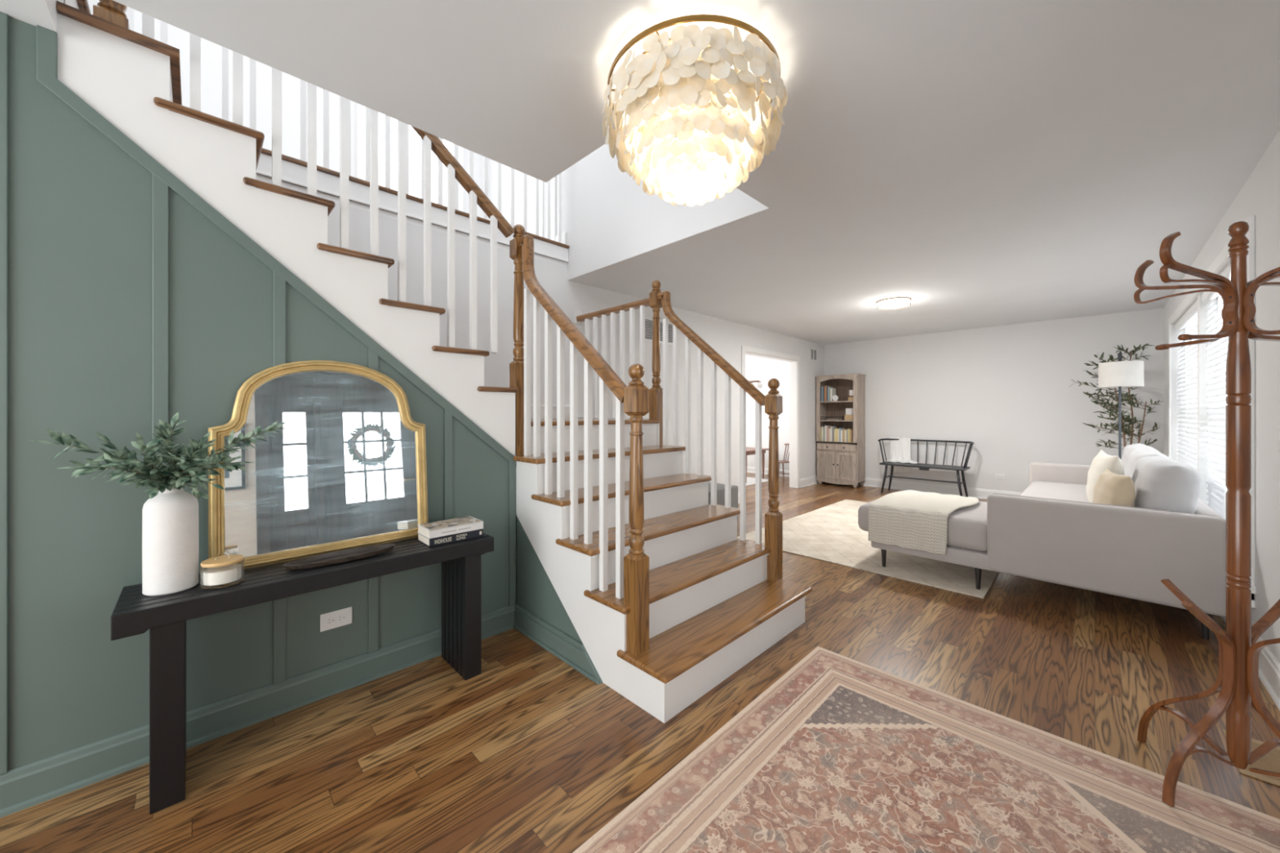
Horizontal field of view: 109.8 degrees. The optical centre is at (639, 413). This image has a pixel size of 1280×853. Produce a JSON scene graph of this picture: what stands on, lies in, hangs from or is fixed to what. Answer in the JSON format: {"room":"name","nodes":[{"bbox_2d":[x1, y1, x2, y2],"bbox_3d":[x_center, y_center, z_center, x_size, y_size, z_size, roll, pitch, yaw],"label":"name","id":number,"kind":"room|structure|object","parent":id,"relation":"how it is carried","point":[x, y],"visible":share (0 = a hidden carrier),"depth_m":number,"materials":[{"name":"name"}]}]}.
{"room":"entrance hall","nodes":[
{"label":"entrance hall","id":0,"kind":"room"},
{"bbox_2d":[8,16,508,770],"bbox_3d":[-2.172,0.000,1.209,4.010,2.440,0.080,0,0,-45],"label":"wall","id":1,"kind":"structure","parent":0,"point":[80,206],"depth_m":1.53,"materials":[{"name":"paint"}]},
{"bbox_2d":[44,0,57,32],"bbox_3d":[-1.768,-1.350,1.337,0.003,0.260,0.306,0,0,-45],"label":"trim","id":2,"kind":"structure","parent":1,"relation":"attached to","point":[51,5],"depth_m":1.41,"materials":[{"name":"white paint"}]},
{"bbox_2d":[0,605,515,817],"bbox_3d":[-2.134,1.159,1.170,4.010,0.122,0.030,0,0,-45],"label":"baseboard","id":3,"kind":"structure","parent":1,"relation":"attached to","point":[24,787],"depth_m":1.71,"materials":[{"name":"paint"}]},
{"bbox_2d":[0,11,516,775],"bbox_3d":[-2.068,-0.060,1.246,3.810,2.320,0.013,0,0,-45],"label":"trim","id":4,"kind":"structure","parent":1,"relation":"attached to","point":[163,180],"depth_m":1.60,"materials":[{"name":"green paint"}]},
{"bbox_2d":[320,606,351,631],"bbox_3d":[-1.334,0.906,1.976,0.118,0.074,0.008,0,0,-45],"label":"outlet","id":5,"kind":"object","parent":1,"relation":"attached to","point":[342,617],"visible":1,"depth_m":1.97,"materials":[{"name":"white plastic"}]},
{"bbox_2d":[326,613,349,625],"bbox_3d":[-1.332,0.906,1.974,0.096,0.028,0.002,0,0,-45],"label":"receptacle","id":6,"kind":"object","parent":5,"relation":"attached to","point":[331,619],"depth_m":1.98,"materials":[{"name":"white plastic"}]},
{"bbox_2d":[87,0,483,217],"bbox_3d":[-3.263,-2.740,3.890,4.027,2.480,0.120,0,0,-45],"label":"wall","id":7,"kind":"structure","parent":0,"point":[211,52],"depth_m":3.87,"materials":[{"name":"paint"}]},
{"bbox_2d":[355,102,462,211],"bbox_3d":[-2.355,-2.480,4.681,1.030,1.360,0.030,0,0,-45],"label":"window","id":8,"kind":"structure","parent":7,"relation":"in","point":[415,140],"depth_m":4.57,"materials":[{"name":"white"}]},
{"bbox_2d":[516,516,582,643],"bbox_3d":[-0.422,0.898,2.331,0.044,0.644,0.785,0,0,-45],"label":"wall","id":9,"kind":"structure","parent":0,"point":[535,593],"depth_m":2.45,"materials":[{"name":"green paint"}]},
{"bbox_2d":[513,604,603,684],"bbox_3d":[-0.450,1.160,2.304,0.034,0.120,0.783,0,0,-45],"label":"baseboard","id":10,"kind":"structure","parent":9,"relation":"attached to","point":[571,651],"depth_m":2.27,"materials":[{"name":"green paint"}]},
{"bbox_2d":[327,202,824,559],"bbox_3d":[-0.510,-0.060,4.361,10.805,2.560,0.120,0,0,-45],"label":"wall","id":11,"kind":"structure","parent":0,"point":[726,338],"depth_m":4.16,"materials":[{"name":"paint"}]},
{"bbox_2d":[644,317,672,344],"bbox_3d":[0.213,-0.905,4.985,0.590,0.250,0.012,0,0,-45],"label":"air vent","id":12,"kind":"object","parent":11,"relation":"in","point":[648,322],"visible":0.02,"depth_m":4.92,"materials":[{"name":"white metal"}]},
{"bbox_2d":[741,345,799,488],"bbox_3d":[1.953,0.147,6.794,1.720,2.145,0.156,0,0,-45],"label":"trim","id":13,"kind":"structure","parent":11,"relation":"attached to","point":[794,363],"depth_m":7.30,"materials":[{"name":"white wood"}]},
{"bbox_2d":[737,475,823,503],"bbox_3d":[1.366,1.150,6.112,5.435,0.140,0.026,0,0,-45],"label":"baseboard","id":14,"kind":"structure","parent":11,"relation":"attached to","point":[809,481],"depth_m":7.52,"materials":[{"name":"white wood"}]},
{"bbox_2d":[809,347,817,361],"bbox_3d":[2.983,-1.005,7.722,0.260,0.210,0.012,0,0,-45],"label":"air vent","id":15,"kind":"object","parent":11,"relation":"in","point":[813,352],"visible":1,"depth_m":7.72,"materials":[{"name":"white metal"}]},
{"bbox_2d":[488,125,768,279],"bbox_3d":[-0.549,-2.600,4.096,0.123,2.760,4.000,0,0,-45],"label":"wall","id":16,"kind":"structure","parent":0,"point":[608,219],"depth_m":3.71,"materials":[{"name":"paint"}]},
{"bbox_2d":[256,152,568,266],"bbox_3d":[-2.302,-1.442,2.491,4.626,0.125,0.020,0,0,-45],"label":"trim","id":17,"kind":"structure","parent":16,"relation":"attached to","point":[291,173],"depth_m":3.06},
{"bbox_2d":[261,147,569,248],"bbox_3d":[-2.319,-1.518,2.510,4.630,0.027,0.090,0,0,-45],"label":"trim","id":18,"kind":"structure","parent":16,"relation":"attached to","point":[264,151],"depth_m":3.06,"materials":[{"name":"brown wood"}]},
{"bbox_2d":[88,0,561,243],"bbox_3d":[-2.229,-1.991,2.626,4.320,0.918,0.062,0,0,-45],"label":"railing","id":19,"kind":"object","parent":18,"relation":"on","point":[130,12],"visible":0.22,"depth_m":3.10,"materials":[{"name":"white wood"}]},
{"bbox_2d":[538,176,566,244],"bbox_3d":[-0.839,-2.606,4.288,0.020,2.148,0.440,0,0,-45],"label":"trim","id":20,"kind":"structure","parent":16,"relation":"attached to","point":[553,181],"depth_m":4.28,"materials":[{"name":"white wood"}]},
{"bbox_2d":[0,0,1279,344],"bbox_3d":[0.129,-1.360,3.853,11.000,0.280,6.700,0,0,-45],"label":"ceiling","id":21,"kind":"structure","parent":0,"point":[978,163],"depth_m":1.84,"materials":[{"name":"paint"}]},
{"bbox_2d":[601,13,787,206],"bbox_3d":[0.192,-1.014,1.641,0.686,0.411,0.677,0,0,-45],"label":"chandelier","id":22,"kind":"object","parent":21,"relation":"hanging from","point":[691,70],"visible":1,"depth_m":1.44,"materials":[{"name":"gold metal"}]},
{"bbox_2d":[749,380,762,388],"bbox_3d":[1.887,-0.835,8.191,0.646,0.770,0.646,0,0,-23],"label":"pendant light","id":23,"kind":"object","parent":21,"relation":"hanging from","point":[758,384],"visible":0.3,"depth_m":8.02,"materials":[{"name":"metal"}]},
{"bbox_2d":[876,297,911,310],"bbox_3d":[2.757,-1.186,4.888,0.324,0.068,0.324,0,0,-45],"label":"ceiling lamp","id":24,"kind":"object","parent":21,"relation":"attached to","point":[895,303],"visible":1,"depth_m":4.80,"materials":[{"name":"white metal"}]},
{"bbox_2d":[0,472,1279,852],"bbox_3d":[0.146,1.280,3.835,11.000,0.120,6.750,0,0,-45],"label":"floor","id":25,"kind":"structure","parent":0,"point":[526,753],"depth_m":1.74,"materials":[{"name":"brown wood"}]},
{"bbox_2d":[111,533,493,814],"bbox_3d":[-1.220,0.904,1.826,1.181,0.632,0.312,0,0,-45],"label":"console table","id":26,"kind":"object","parent":25,"relation":"on","point":[134,613],"visible":0.89,"depth_m":1.52,"materials":[{"name":"black paint"}]},
{"bbox_2d":[142,487,199,595],"bbox_3d":[-1.565,0.411,1.501,0.131,0.351,0.131,0,0,-45],"label":"vase","id":27,"kind":"object","parent":26,"relation":"on","point":[170,519],"visible":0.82,"depth_m":1.46,"materials":[{"name":"white ceramic"}]},
{"bbox_2d":[30,428,177,488],"bbox_3d":[-1.644,0.192,1.392,0.305,0.292,0.145,0,0,-45],"label":"branch","id":28,"kind":"object","parent":27,"relation":"in","point":[62,439],"visible":0.63,"depth_m":1.36,"materials":[{"name":"green plant"}]},
{"bbox_2d":[56,448,180,493],"bbox_3d":[-1.599,0.221,1.396,0.137,0.234,0.253,0,0,34],"label":"branch","id":29,"kind":"object","parent":27,"relation":"in","point":[81,469],"visible":0.89,"depth_m":1.38,"materials":[{"name":"green plant"}]},
{"bbox_2d":[123,431,172,498],"bbox_3d":[-1.550,0.199,1.435,0.081,0.279,0.196,0,0,-10],"label":"branch","id":30,"kind":"object","parent":27,"relation":"in","point":[151,458],"visible":0.9,"depth_m":1.42,"materials":[{"name":"green plant"}]},
{"bbox_2d":[150,412,187,474],"bbox_3d":[-1.573,0.167,1.494,0.100,0.341,0.117,0,0,-10],"label":"branch","id":31,"kind":"object","parent":27,"relation":"in","point":[166,432],"visible":0.73,"depth_m":1.50,"materials":[{"name":"green plant"}]},
{"bbox_2d":[161,444,209,489],"bbox_3d":[-1.499,0.220,1.469,0.170,0.236,0.112,0,0,28],"label":"branch","id":32,"kind":"object","parent":27,"relation":"in","point":[175,482],"visible":0.94,"depth_m":1.47,"materials":[{"name":"green plant"}]},
{"bbox_2d":[161,431,216,479],"bbox_3d":[-1.534,0.202,1.528,0.153,0.272,0.086,0,0,-45],"label":"branch","id":33,"kind":"object","parent":27,"relation":"in","point":[193,446],"visible":0.32,"depth_m":1.54,"materials":[{"name":"green plant"}]},
{"bbox_2d":[167,453,253,499],"bbox_3d":[-1.459,0.236,1.515,0.218,0.204,0.105,0,0,-23],"label":"branch","id":34,"kind":"object","parent":27,"relation":"in","point":[226,464],"visible":0.61,"depth_m":1.52,"materials":[{"name":"green plant"}]},
{"bbox_2d":[172,421,288,475],"bbox_3d":[-1.441,0.184,1.581,0.347,0.307,0.112,0,0,-45],"label":"branch","id":35,"kind":"object","parent":27,"relation":"in","point":[246,439],"visible":0.63,"depth_m":1.59,"materials":[{"name":"green plant"}]},
{"bbox_2d":[200,554,244,585],"bbox_3d":[-1.433,0.531,1.544,0.112,0.112,0.112,0,0,-45],"label":"candle jar","id":36,"kind":"object","parent":26,"relation":"on","point":[224,569],"visible":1,"depth_m":1.52,"materials":[{"name":"white glass"}]},
{"bbox_2d":[208,360,428,569],"bbox_3d":[-1.314,0.182,1.920,0.764,0.817,0.098,0,0,-45],"label":"mirror","id":37,"kind":"object","parent":26,"relation":"on","point":[348,471],"visible":0.94,"depth_m":1.88,"materials":[{"name":"gold metal"}]},
{"bbox_2d":[283,543,395,569],"bbox_3d":[-1.188,0.576,1.800,0.380,0.023,0.112,0,0,-45],"label":"tray","id":38,"kind":"object","parent":26,"relation":"on","point":[353,554],"visible":1,"depth_m":1.79,"materials":[{"name":"black wood"}]},
{"bbox_2d":[417,528,483,546],"bbox_3d":[-0.888,0.569,2.107,0.245,0.036,0.155,0,0,-45],"label":"book","id":39,"kind":"object","parent":26,"relation":"on","point":[477,533],"visible":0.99,"depth_m":2.04,"materials":[{"name":"paper"}]},
{"bbox_2d":[417,515,483,538],"bbox_3d":[-0.885,0.532,2.103,0.247,0.036,0.153,0,0,-45],"label":"book","id":40,"kind":"object","parent":39,"relation":"on","point":[464,524],"visible":1,"depth_m":2.06,"materials":[{"name":"paper"}]},
{"bbox_2d":[57,0,812,723],"bbox_3d":[-0.800,-0.145,2.418,2.909,2.730,2.235,0,0,-45],"label":"staircase","id":41,"kind":"structure","parent":25,"relation":"on","point":[714,608],"depth_m":2.09,"materials":[{"name":"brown wood"}]},
{"bbox_2d":[93,0,648,656],"bbox_3d":[-0.922,-0.698,1.755,1.643,3.445,1.075,0,0,-45],"label":"stair railing","id":42,"kind":"object","parent":41,"relation":"on","point":[632,570],"visible":0.98,"depth_m":2.18,"materials":[{"name":"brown wood"}]},
{"bbox_2d":[573,280,782,582],"bbox_3d":[0.138,-0.003,3.481,0.100,2.055,2.041,0,0,-45],"label":"stair railing","id":43,"kind":"object","parent":41,"relation":"on","point":[772,402],"visible":1,"depth_m":3.14,"materials":[{"name":"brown wood"}]},
{"bbox_2d":[708,482,737,520],"bbox_3d":[0.708,1.005,4.875,0.540,0.430,0.500,0,0,-45],"label":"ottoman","id":44,"kind":"object","parent":25,"relation":"on","point":[720,487],"visible":0.13,"depth_m":4.78,"materials":[{"name":"grey fabric"}]},
{"bbox_2d":[746,476,768,485],"bbox_3d":[1.402,1.215,8.063,1.530,0.010,1.300,0,0,-45],"label":"area rug","id":45,"kind":"object","parent":25,"relation":"on","point":[750,481],"visible":0.04,"depth_m":7.99,"materials":[{"name":"white fabric"}]},
{"bbox_2d":[746,447,768,480],"bbox_3d":[1.888,0.940,8.333,0.800,0.560,0.700,0,0,-45],"label":"dining table","id":46,"kind":"object","parent":45,"relation":"on","point":[749,451],"visible":0.28,"depth_m":8.28,"materials":[{"name":"brown wood"}]},
{"bbox_2d":[767,443,789,476],"bbox_3d":[2.669,0.894,8.422,0.424,0.636,0.360,0,0,-16],"label":"dining chair","id":47,"kind":"object","parent":25,"relation":"on","point":[786,444],"visible":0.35,"depth_m":8.51,"materials":[{"name":"brown wood"}]},
{"bbox_2d":[815,373,866,488],"bbox_3d":[3.389,0.290,7.616,0.402,1.860,0.700,0,0,-45],"label":"bookcase","id":48,"kind":"object","parent":25,"relation":"on","point":[837,462],"visible":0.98,"depth_m":7.51,"materials":[{"name":"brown wood"}]},
{"bbox_2d":[821,426,824,441],"bbox_3d":[3.200,0.359,7.795,0.170,0.250,0.031,0,0,-45],"label":"book","id":49,"kind":"object","parent":48,"relation":"on","point":[822,428],"visible":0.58,"depth_m":7.74,"materials":[{"name":"paper"}]},
{"bbox_2d":[821,386,824,401],"bbox_3d":[3.195,-0.326,7.800,0.170,0.250,0.026,0,0,-45],"label":"book","id":50,"kind":"object","parent":48,"relation":"on","point":[821,387],"visible":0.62,"depth_m":7.74,"materials":[{"name":"paper"}]},
{"bbox_2d":[822,387,824,401],"bbox_3d":[3.213,-0.318,7.782,0.170,0.235,0.022,0,0,-45],"label":"book","id":51,"kind":"object","parent":48,"relation":"on","point":[823,388],"visible":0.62,"depth_m":7.72,"materials":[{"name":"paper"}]},
{"bbox_2d":[824,425,831,441],"bbox_3d":[3.239,0.349,7.755,0.170,0.270,0.034,0,0,-45],"label":"book","id":52,"kind":"object","parent":48,"relation":"on","point":[825,426],"visible":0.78,"depth_m":7.69,"materials":[{"name":"paper"}]},
{"bbox_2d":[825,385,831,401],"bbox_3d":[3.244,-0.336,7.751,0.170,0.270,0.018,0,0,-45],"label":"book","id":53,"kind":"object","parent":48,"relation":"on","point":[825,385],"visible":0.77,"depth_m":7.69,"materials":[{"name":"paper"}]},
{"bbox_2d":[826,426,830,441],"bbox_3d":[3.264,0.357,7.730,0.170,0.255,0.034,0,0,-45],"label":"book","id":54,"kind":"object","parent":48,"relation":"on","point":[828,427],"visible":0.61,"depth_m":7.68,"materials":[{"name":"paper"}]},
{"bbox_2d":[828,428,830,441],"bbox_3d":[3.286,0.374,7.707,0.170,0.220,0.027,0,0,-45],"label":"book","id":55,"kind":"object","parent":48,"relation":"on","point":[828,428],"visible":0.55,"depth_m":7.65,"materials":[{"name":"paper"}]},
{"bbox_2d":[827,386,833,401],"bbox_3d":[3.272,-0.326,7.722,0.170,0.250,0.022,0,0,-45],"label":"book","id":56,"kind":"object","parent":48,"relation":"on","point":[828,387],"visible":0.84,"depth_m":7.67,"materials":[{"name":"paper"}]},
{"bbox_2d":[830,388,835,401],"bbox_3d":[3.305,-0.311,7.688,0.170,0.220,0.026,0,0,-45],"label":"book","id":57,"kind":"object","parent":48,"relation":"on","point":[833,391],"visible":0.88,"depth_m":7.64,"materials":[{"name":"paper"}]},
{"bbox_2d":[822,416,844,420],"bbox_3d":[3.309,0.090,7.698,0.235,0.056,0.385,0,0,-45],"label":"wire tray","id":58,"kind":"object","parent":48,"relation":"on","point":[823,416],"visible":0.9,"depth_m":7.70,"materials":[{"name":"metal"}]},
{"bbox_2d":[830,426,835,441],"bbox_3d":[3.304,0.354,7.689,0.170,0.260,0.022,0,0,-45],"label":"book","id":59,"kind":"object","parent":48,"relation":"on","point":[831,427],"visible":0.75,"depth_m":7.64,"materials":[{"name":"paper"}]},
{"bbox_2d":[831,426,837,441],"bbox_3d":[3.320,0.364,7.673,0.170,0.240,0.022,0,0,-45],"label":"book","id":60,"kind":"object","parent":48,"relation":"on","point":[833,428],"visible":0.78,"depth_m":7.62,"materials":[{"name":"paper"}]},
{"bbox_2d":[832,395,838,400],"bbox_3d":[3.303,-0.251,7.597,0.042,0.100,0.090,0,0,-45],"label":"clock","id":61,"kind":"object","parent":48,"relation":"on","point":[835,397],"visible":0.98,"depth_m":7.58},
{"bbox_2d":[835,428,839,441],"bbox_3d":[3.365,0.372,7.628,0.170,0.225,0.034,0,0,-45],"label":"book","id":62,"kind":"object","parent":48,"relation":"on","point":[836,429],"visible":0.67,"depth_m":7.57,"materials":[{"name":"paper"}]},
{"bbox_2d":[837,429,839,441],"bbox_3d":[3.389,0.377,7.604,0.170,0.215,0.031,0,0,-45],"label":"book","id":63,"kind":"object","parent":48,"relation":"on","point":[837,429],"visible":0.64,"depth_m":7.54,"materials":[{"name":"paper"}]},
{"bbox_2d":[840,430,842,442],"bbox_3d":[3.426,0.384,7.566,0.170,0.200,0.027,0,0,-45],"label":"book","id":64,"kind":"object","parent":48,"relation":"on","point":[841,430],"visible":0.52,"depth_m":7.51,"materials":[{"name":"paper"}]},
{"bbox_2d":[839,427,844,442],"bbox_3d":[3.408,0.367,7.584,0.170,0.235,0.022,0,0,-45],"label":"book","id":65,"kind":"object","parent":48,"relation":"on","point":[840,428],"visible":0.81,"depth_m":7.53,"materials":[{"name":"paper"}]},
{"bbox_2d":[844,430,846,442],"bbox_3d":[3.470,0.382,7.522,0.170,0.205,0.031,0,0,-45],"label":"book","id":66,"kind":"object","parent":48,"relation":"on","point":[845,431],"visible":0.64,"depth_m":7.46,"materials":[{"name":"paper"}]},
{"bbox_2d":[842,428,848,442],"bbox_3d":[3.447,0.374,7.545,0.170,0.220,0.031,0,0,-45],"label":"book","id":67,"kind":"object","parent":48,"relation":"on","point":[843,429],"visible":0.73,"depth_m":7.49,"materials":[{"name":"paper"}]},
{"bbox_2d":[846,429,848,442],"bbox_3d":[3.491,0.377,7.501,0.170,0.215,0.027,0,0,-45],"label":"book","id":68,"kind":"object","parent":48,"relation":"on","point":[846,429],"visible":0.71,"depth_m":7.44,"materials":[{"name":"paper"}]},
{"bbox_2d":[844,414,853,420],"bbox_3d":[3.491,0.074,7.464,0.140,0.089,0.140,0,0,-45],"label":"storage box","id":69,"kind":"object","parent":48,"relation":"on","point":[846,417],"visible":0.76,"depth_m":7.42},
{"bbox_2d":[845,408,853,414],"bbox_3d":[3.474,-0.025,7.447,0.012,0.109,0.130,0,0,-45],"label":"photo card","id":70,"kind":"object","parent":69,"relation":"on","point":[848,411],"visible":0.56,"depth_m":7.45,"materials":[{"name":"white paper"}]},
{"bbox_2d":[848,428,853,442],"bbox_3d":[3.509,0.372,7.482,0.170,0.225,0.022,0,0,-45],"label":"book","id":71,"kind":"object","parent":48,"relation":"on","point":[848,428],"visible":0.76,"depth_m":7.42,"materials":[{"name":"paper"}]},
{"bbox_2d":[848,395,853,400],"bbox_3d":[3.530,-0.243,7.425,0.146,0.085,0.136,0,0,-45],"label":"storage box","id":72,"kind":"object","parent":48,"relation":"on","point":[850,397],"visible":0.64,"depth_m":7.39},
{"bbox_2d":[848,390,853,395],"bbox_3d":[3.530,-0.334,7.425,0.120,0.093,0.100,0,0,-45],"label":"cards","id":73,"kind":"object","parent":72,"relation":"on","point":[851,392],"visible":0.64,"depth_m":7.40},
{"bbox_2d":[849,429,851,442],"bbox_3d":[3.528,0.379,7.463,0.170,0.210,0.031,0,0,-45],"label":"book","id":74,"kind":"object","parent":48,"relation":"on","point":[850,429],"visible":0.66,"depth_m":7.40,"materials":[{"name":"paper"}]},
{"bbox_2d":[851,429,853,442],"bbox_3d":[3.549,0.377,7.441,0.170,0.215,0.027,0,0,-45],"label":"book","id":75,"kind":"object","parent":48,"relation":"on","point":[851,429],"visible":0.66,"depth_m":7.38,"materials":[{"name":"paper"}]},
{"bbox_2d":[737,499,999,598],"bbox_3d":[2.572,1.215,4.632,2.810,0.008,1.946,0,0,-45],"label":"area rug","id":76,"kind":"object","parent":25,"relation":"on","point":[832,533],"visible":0.49,"depth_m":3.91,"materials":[{"name":"beige carpet"}]},
{"bbox_2d":[877,438,973,497],"bbox_3d":[4.218,0.813,6.685,0.459,0.816,1.215,0,0,-45],"label":"bench","id":77,"kind":"object","parent":25,"relation":"on","point":[926,466],"visible":0.95,"depth_m":6.59,"materials":[{"name":"wood"}]},
{"bbox_2d":[886,436,917,474],"bbox_3d":[4.089,0.671,6.974,0.291,0.582,0.453,0,0,-45],"label":"throw blanket","id":78,"kind":"object","parent":77,"relation":"on","point":[900,449],"visible":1,"depth_m":7.05,"materials":[{"name":"white fabric"}]},
{"bbox_2d":[573,646,1279,852],"bbox_3d":[0.590,1.216,0.948,2.434,0.006,1.508,0,0,-45],"label":"area rug","id":79,"kind":"object","parent":25,"relation":"on","point":[840,753],"visible":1,"depth_m":1.43,"materials":[{"name":"pink fabric"}]},
{"bbox_2d":[857,462,1226,639],"bbox_3d":[3.443,0.885,4.017,2.955,0.668,1.855,0,0,-45],"label":"sofa","id":80,"kind":"object","parent":25,"relation":"on","point":[1051,532],"visible":0.76,"depth_m":2.71,"materials":[{"name":"grey fabric"}]},
{"bbox_2d":[857,498,986,551],"bbox_3d":[2.389,0.843,3.672,0.930,0.231,0.865,0,0,-45],"label":"seat cushion","id":81,"kind":"object","parent":80,"relation":"on","point":[966,526],"depth_m":3.18,"materials":[{"name":"grey fabric"}]},
{"bbox_2d":[867,489,978,555],"bbox_3d":[2.372,0.855,3.689,1.043,0.316,0.626,0,0,-45],"label":"throw blanket","id":82,"kind":"object","parent":80,"relation":"on","point":[910,519],"visible":0.99,"depth_m":3.42,"materials":[{"name":"beige fabric"}]},
{"bbox_2d":[1020,480,1088,502],"bbox_3d":[4.032,0.843,4.054,1.785,0.231,0.900,0,0,-45],"label":"seat cushion","id":83,"kind":"object","parent":80,"relation":"on","point":[1073,491],"depth_m":4.26,"materials":[{"name":"grey fabric"}]},
{"bbox_2d":[1085,449,1124,502],"bbox_3d":[3.323,0.490,3.216,0.168,0.427,0.516,0,0,38],"label":"throw pillow","id":84,"kind":"object","parent":80,"relation":"on","point":[1102,461],"visible":0.52,"depth_m":3.15,"materials":[{"name":"beige fabric"}]},
{"bbox_2d":[1092,468,1135,506],"bbox_3d":[2.994,0.538,2.847,0.157,0.340,0.366,0,0,36],"label":"throw pillow","id":85,"kind":"object","parent":80,"relation":"on","point":[1110,488],"visible":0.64,"depth_m":2.74,"materials":[{"name":"beige fabric"}]},
{"bbox_2d":[1120,443,1158,475],"bbox_3d":[4.560,0.504,4.106,0.823,0.428,0.251,0,0,-43],"label":"cushion","id":86,"kind":"object","parent":80,"relation":"on","point":[1127,449],"visible":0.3,"depth_m":3.99,"materials":[{"name":"grey fabric"}]},
{"bbox_2d":[1124,447,1170,479],"bbox_3d":[3.935,0.501,3.487,0.822,0.432,0.242,0,0,-45],"label":"cushion","id":87,"kind":"object","parent":80,"relation":"on","point":[1139,453],"visible":0.28,"depth_m":3.39,"materials":[{"name":"grey fabric"}]},
{"bbox_2d":[1132,455,1201,514],"bbox_3d":[3.288,0.503,2.834,0.257,0.435,0.746,0,0,43],"label":"cushion","id":88,"kind":"object","parent":80,"relation":"on","point":[1160,482],"visible":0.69,"depth_m":2.59,"materials":[{"name":"grey fabric"}]},
{"bbox_2d":[1069,343,1164,449],"bbox_3d":[5.502,0.215,5.170,0.773,2.008,0.667,0,0,7],"label":"tree","id":89,"kind":"object","parent":25,"relation":"on","point":[1132,420],"visible":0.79,"depth_m":5.11,"materials":[{"name":"green plant"}]},
{"bbox_2d":[1097,352,1144,459],"bbox_3d":[5.128,0.285,4.801,0.476,1.870,0.332,0,0,-45],"label":"floor lamp","id":90,"kind":"object","parent":25,"relation":"on","point":[1120,374],"visible":0.81,"depth_m":4.67,"materials":[{"name":"fabric"}]},
{"bbox_2d":[1133,221,1279,807],"bbox_3d":[1.888,0.309,1.419,0.395,1.822,0.395,0,0,39],"label":"coat rack","id":91,"kind":"object","parent":25,"relation":"on","point":[1237,681],"visible":1,"depth_m":1.41,"materials":[{"name":"wood"}]},
{"bbox_2d":[1222,729,1279,786],"bbox_3d":[2.186,1.217,1.573,0.290,0.006,0.145,0,0,-45],"label":"floor vent","id":92,"kind":"object","parent":25,"relation":"in","point":[1270,762],"visible":0.49,"depth_m":1.55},
{"bbox_2d":[745,354,789,470],"bbox_3d":[1.171,0.000,7.863,3.720,2.440,2.500,0,0,-45],"label":"wall","id":93,"kind":"structure","parent":0,"point":[757,368],"depth_m":8.96,"materials":[{"name":"paint"}]},
{"bbox_2d":[746,466,789,476],"bbox_3d":[2.442,1.160,9.034,0.026,0.120,2.380,0,0,-45],"label":"baseboard","id":94,"kind":"structure","parent":93,"relation":"attached to","point":[749,469],"depth_m":8.97,"materials":[{"name":"white wood"}]},
{"bbox_2d":[824,307,1163,492],"bbox_3d":[4.731,0.000,6.658,0.120,2.440,4.220,0,0,-45],"label":"wall","id":95,"kind":"structure","parent":0,"point":[1005,390],"depth_m":6.27,"materials":[{"name":"paint"}]},
{"bbox_2d":[857,477,1022,499],"bbox_3d":[4.672,1.150,6.614,0.026,0.140,3.960,0,0,-45],"label":"baseboard","id":96,"kind":"structure","parent":95,"relation":"attached to","point":[979,493],"depth_m":6.82,"materials":[{"name":"white wood"}]},
{"bbox_2d":[995,474,1005,479],"bbox_3d":[5.023,0.890,6.271,0.008,0.074,0.118,0,0,-45],"label":"outlet","id":97,"kind":"object","parent":95,"relation":"attached to","point":[1002,477],"visible":1,"depth_m":6.26,"materials":[{"name":"white plastic"}]},
{"bbox_2d":[1163,130,1279,663],"bbox_3d":[2.363,0.000,1.450,10.800,2.440,0.140,0,0,-45],"label":"wall","id":98,"kind":"structure","parent":0,"point":[1260,196],"depth_m":2.12,"materials":[{"name":"paint"}]},
{"bbox_2d":[1168,215,1256,608],"bbox_3d":[4.336,-0.007,3.437,3.550,1.955,0.155,0,0,-45],"label":"window","id":99,"kind":"structure","parent":98,"relation":"in","point":[1223,257],"depth_m":3.40,"materials":[{"name":"clear glass"}]},
{"bbox_2d":[1173,299,1197,471],"bbox_3d":[4.945,-0.029,4.041,1.625,1.753,0.067,0,0,-45],"label":"window blind","id":100,"kind":"object","parent":99,"relation":"attached to","point":[1188,429],"visible":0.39,"depth_m":4.12,"materials":[{"name":"white plastic"}]},
{"bbox_2d":[1201,263,1230,519],"bbox_3d":[3.725,-0.029,2.835,1.625,1.753,0.067,0,0,-45],"label":"window blind","id":101,"kind":"object","parent":99,"relation":"attached to","point":[1217,488],"visible":0.21,"depth_m":3.15,"materials":[{"name":"white plastic"}]},
{"bbox_2d":[1221,616,1279,711],"bbox_3d":[3.878,1.150,3.065,6.145,0.140,0.028,0,0,-45],"label":"baseboard","id":102,"kind":"structure","parent":98,"relation":"attached to","point":[1268,665],"depth_m":1.99,"materials":[{"name":"white wood"}]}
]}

